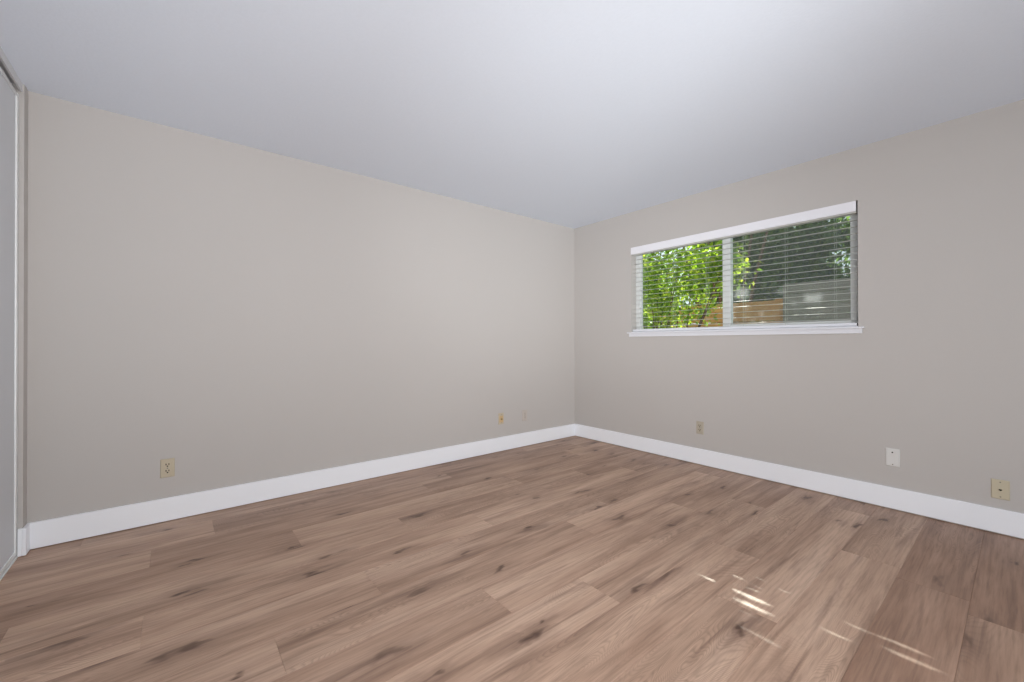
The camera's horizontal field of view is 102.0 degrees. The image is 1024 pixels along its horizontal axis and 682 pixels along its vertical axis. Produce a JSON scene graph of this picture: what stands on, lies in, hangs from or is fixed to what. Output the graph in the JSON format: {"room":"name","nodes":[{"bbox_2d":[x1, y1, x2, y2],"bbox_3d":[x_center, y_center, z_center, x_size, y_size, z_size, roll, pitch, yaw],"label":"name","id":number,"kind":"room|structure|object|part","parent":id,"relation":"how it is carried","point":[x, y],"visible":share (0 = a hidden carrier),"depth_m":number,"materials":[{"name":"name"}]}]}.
{"room":"empty bedroom","nodes":[
{"label":"empty bedroom","id":0,"kind":"room"},
{"bbox_2d":[11,83,27,555],"bbox_3d":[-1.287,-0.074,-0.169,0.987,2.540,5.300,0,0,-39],"label":"door frame","id":1,"kind":"structure","parent":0,"point":[23,96],"depth_m":2.14,"materials":[{"name":"beige paint"}]},
{"bbox_2d":[0,556,17,580],"bbox_3d":[-1.517,1.096,0.813,0.076,0.009,3.326,0,0,-39],"label":"trim","id":2,"kind":"structure","parent":1,"relation":"attached to","point":[15,557],"depth_m":2.01,"materials":[{"name":"white paint"}]},
{"bbox_2d":[0,67,18,575],"bbox_3d":[-2.021,-0.091,1.471,0.026,2.363,1.672,0,0,-39],"label":"door","id":3,"kind":"structure","parent":1,"relation":"in","point":[9,98],"depth_m":2.03,"materials":[{"name":"white paint"}]},
{"bbox_3d":[-2.019,1.079,1.465,0.024,0.022,1.620,0,0,-39],"label":"rail","id":4,"kind":"part","parent":3,"relation":"part of","materials":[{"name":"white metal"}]},
{"bbox_3d":[-2.023,-1.262,1.476,0.024,0.020,1.620,0,0,-39],"label":"rail","id":5,"kind":"part","parent":3,"relation":"part of","materials":[{"name":"grey"}]},
{"bbox_2d":[0,47,22,91],"bbox_3d":[-1.520,-1.317,0.826,0.087,0.044,3.326,0,0,-39],"label":"trim","id":6,"kind":"structure","parent":1,"relation":"attached to","point":[6,66],"depth_m":2.01,"materials":[{"name":"grey"}]},
{"bbox_2d":[17,524,29,556],"bbox_3d":[-2.540,1.035,2.155,0.030,0.141,0.072,0,0,-39],"label":"baseboard","id":7,"kind":"structure","parent":1,"relation":"attached to","point":[23,534],"depth_m":2.13,"materials":[{"name":"white paint"}]},
{"bbox_2d":[27,91,574,549],"bbox_3d":[-1.286,-0.058,3.341,5.410,2.540,0.150,0,0,-39],"label":"wall","id":8,"kind":"structure","parent":0,"point":[236,314],"depth_m":2.84,"materials":[{"name":"beige paint"}]},
{"bbox_2d":[160,458,174,477],"bbox_3d":[-2.124,0.784,2.554,0.070,0.115,0.009,0,0,-39],"label":"wall outlet","id":9,"kind":"object","parent":8,"relation":"attached to","point":[167,466],"visible":1,"depth_m":2.55,"materials":[{"name":"beige plastic"}]},
{"bbox_2d":[27,424,574,548],"bbox_3d":[-0.911,1.038,3.532,4.262,0.140,0.014,0,0,-39],"label":"baseboard","id":10,"kind":"structure","parent":8,"relation":"attached to","point":[58,530],"depth_m":2.83,"materials":[{"name":"white paint"}]},
{"bbox_2d":[498,413,503,424],"bbox_3d":[-0.105,0.785,4.185,0.069,0.114,0.018,0,0,-39],"label":"cable jack","id":11,"kind":"object","parent":8,"relation":"attached to","point":[500,415],"visible":1,"depth_m":4.18,"materials":[{"name":"beige plastic"}]},
{"bbox_2d":[522,410,526,420],"bbox_3d":[0.136,0.789,4.387,0.070,0.115,0.009,0,0,-39],"label":"wall outlet","id":12,"kind":"object","parent":8,"relation":"attached to","point":[524,412],"visible":1,"depth_m":4.38,"materials":[{"name":"paint"}]},
{"bbox_2d":[0,436,1023,681],"bbox_3d":[0.429,1.149,1.216,5.100,0.100,5.300,0,0,-39],"label":"floor","id":13,"kind":"structure","parent":0,"point":[573,558],"depth_m":1.83,"materials":[{"name":"brown wood"}]},
{"bbox_2d":[0,0,1023,228],"bbox_3d":[0.428,-1.401,1.230,5.410,0.120,5.600,0,0,-39],"label":"ceiling","id":14,"kind":"structure","parent":0,"point":[573,114],"depth_m":2.10,"materials":[{"name":"white paint"}]},
{"bbox_2d":[574,99,1023,538],"bbox_3d":[2.517,0.032,2.819,0.160,2.740,5.450,0,0,-39],"label":"wall","id":15,"kind":"structure","parent":0,"point":[934,374],"depth_m":2.79,"materials":[{"name":"beige paint"}]},
{"bbox_2d":[696,421,703,434],"bbox_3d":[1.683,0.778,3.712,0.009,0.115,0.070,0,0,-39],"label":"wall outlet","id":16,"kind":"object","parent":15,"relation":"attached to","point":[699,425],"visible":1,"depth_m":3.71,"materials":[{"name":"beige plastic"}]},
{"bbox_2d":[627,204,864,336],"bbox_3d":[1.852,-0.507,3.604,0.175,0.919,1.902,0,0,-39],"label":"window","id":17,"kind":"structure","parent":15,"relation":"in","point":[728,300],"depth_m":3.49,"materials":[{"name":"white plastic"}]},
{"bbox_2d":[631,201,857,331],"bbox_3d":[1.828,-0.533,3.588,0.077,0.863,1.822,0,0,-39],"label":"window blind","id":18,"kind":"object","parent":17,"relation":"attached to","point":[849,208],"visible":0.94,"depth_m":3.36,"materials":[{"name":"white paint"}]},
{"bbox_3d":[1.941,-0.504,3.467,0.053,0.764,0.007,0,0,-39],"label":"ladder cord","id":19,"kind":"part","parent":18,"relation":"part of","materials":[{"name":"white fabric"}]},
{"bbox_3d":[1.838,-0.112,3.592,0.050,0.022,1.816,0,0,-39],"label":"rail","id":20,"kind":"part","parent":18,"relation":"part of","materials":[{"name":"white paint"}]},
{"bbox_3d":[2.135,-0.505,3.228,0.053,0.764,0.007,0,0,-39],"label":"ladder cord","id":21,"kind":"part","parent":18,"relation":"part of","materials":[{"name":"white fabric"}]},
{"bbox_3d":[2.330,-0.507,2.987,0.053,0.764,0.007,0,0,-39],"label":"ladder cord","id":22,"kind":"part","parent":18,"relation":"part of","materials":[{"name":"white fabric"}]},
{"bbox_3d":[1.829,-0.090,3.583,0.115,0.018,1.902,0,0,-39],"label":"sill","id":23,"kind":"part","parent":17,"relation":"part of","materials":[{"name":"white paint"}]},
{"bbox_3d":[2.174,-0.532,3.283,0.028,0.802,0.841,0,0,-39],"label":"sash rail","id":24,"kind":"part","parent":17,"relation":"part of","materials":[{"name":"white plastic"}]},
{"bbox_2d":[575,424,1023,538],"bbox_3d":[2.408,1.027,2.812,0.014,0.137,5.286,0,0,-39],"label":"baseboard","id":25,"kind":"structure","parent":15,"relation":"attached to","point":[1002,521],"depth_m":2.93,"materials":[{"name":"white paint"}]},
{"bbox_2d":[886,447,899,466],"bbox_3d":[2.492,0.762,2.712,0.011,0.117,0.070,0,0,-39],"label":"blank plate","id":26,"kind":"object","parent":15,"relation":"attached to","point":[892,455],"visible":1,"depth_m":2.71,"materials":[{"name":"white plastic"}]},
{"bbox_2d":[991,478,1009,500],"bbox_3d":[2.780,0.846,2.358,0.010,0.111,0.070,0,0,-39],"label":"phone jack","id":27,"kind":"object","parent":15,"relation":"attached to","point":[1000,489],"visible":1,"depth_m":2.36,"materials":[{"name":"beige plastic"}]},
{"label":"outside","id":28,"kind":"structure","parent":0,"visible":0},
{"bbox_3d":[7.016,1.427,9.969,15.840,0.100,18.000,0,0,-39],"label":"ground","id":29,"kind":"structure","parent":28,"visible":0},
{"bbox_2d":[643,250,682,316],"bbox_3d":[2.952,-1.003,10.566,2.855,4.800,2.573,0,0,43],"label":"tree","id":30,"kind":"object","parent":29,"relation":"on","point":[647,255],"visible":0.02,"depth_m":10.03,"materials":[{"name":"green plant"}]},
{"bbox_2d":[643,240,763,328],"bbox_3d":[2.074,-0.100,5.474,1.216,2.942,2.269,0,0,-39],"label":"tree","id":31,"kind":"object","parent":29,"relation":"on","point":[705,310],"visible":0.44,"depth_m":5.22,"materials":[{"name":"green plant"}]},
{"bbox_2d":[647,298,782,327],"bbox_3d":[2.212,0.408,7.282,0.110,1.930,4.530,0,0,-39],"label":"fence","id":32,"kind":"object","parent":29,"relation":"on","point":[765,305],"visible":0.08,"depth_m":5.81,"materials":[{"name":"brown wood"}]},
{"bbox_2d":[671,226,797,322],"bbox_3d":[4.700,-1.207,8.856,2.333,5.185,3.005,0,0,-39],"label":"tree","id":33,"kind":"object","parent":29,"relation":"on","point":[735,239],"visible":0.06,"depth_m":8.31,"materials":[{"name":"green plant"}]},
{"bbox_2d":[683,219,840,323],"bbox_3d":[4.073,-1.332,7.106,2.279,5.431,3.903,0,0,-44],"label":"shade tree","id":34,"kind":"object","parent":29,"relation":"on","point":[826,221],"visible":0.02,"depth_m":7.29,"materials":[{"name":"green plant"}]},
{"bbox_3d":[4.118,-2.815,7.141,2.439,2.463,3.839,0,0,-39],"label":"crown","id":35,"kind":"part","parent":34,"relation":"part of","materials":[{"name":"green plant"}]},
{"bbox_2d":[718,216,850,320],"bbox_3d":[5.583,-1.177,7.770,3.205,5.118,2.347,0,0,41],"label":"tree","id":36,"kind":"object","parent":29,"relation":"on","point":[768,297],"visible":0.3,"depth_m":7.43,"materials":[{"name":"green plant"}]},
{"bbox_2d":[783,278,850,321],"bbox_3d":[4.514,0.291,4.380,0.110,2.130,2.860,0,0,-39],"label":"fence","id":37,"kind":"object","parent":29,"relation":"on","point":[814,306],"visible":0.12,"depth_m":5.16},
{"bbox_2d":[837,239,850,275],"bbox_3d":[6.580,-1.053,5.934,2.464,4.842,2.742,0,0,-19],"label":"tree","id":38,"kind":"object","parent":29,"relation":"on","point":[839,253],"visible":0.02,"depth_m":6.79,"materials":[{"name":"green plant"}]}
]}

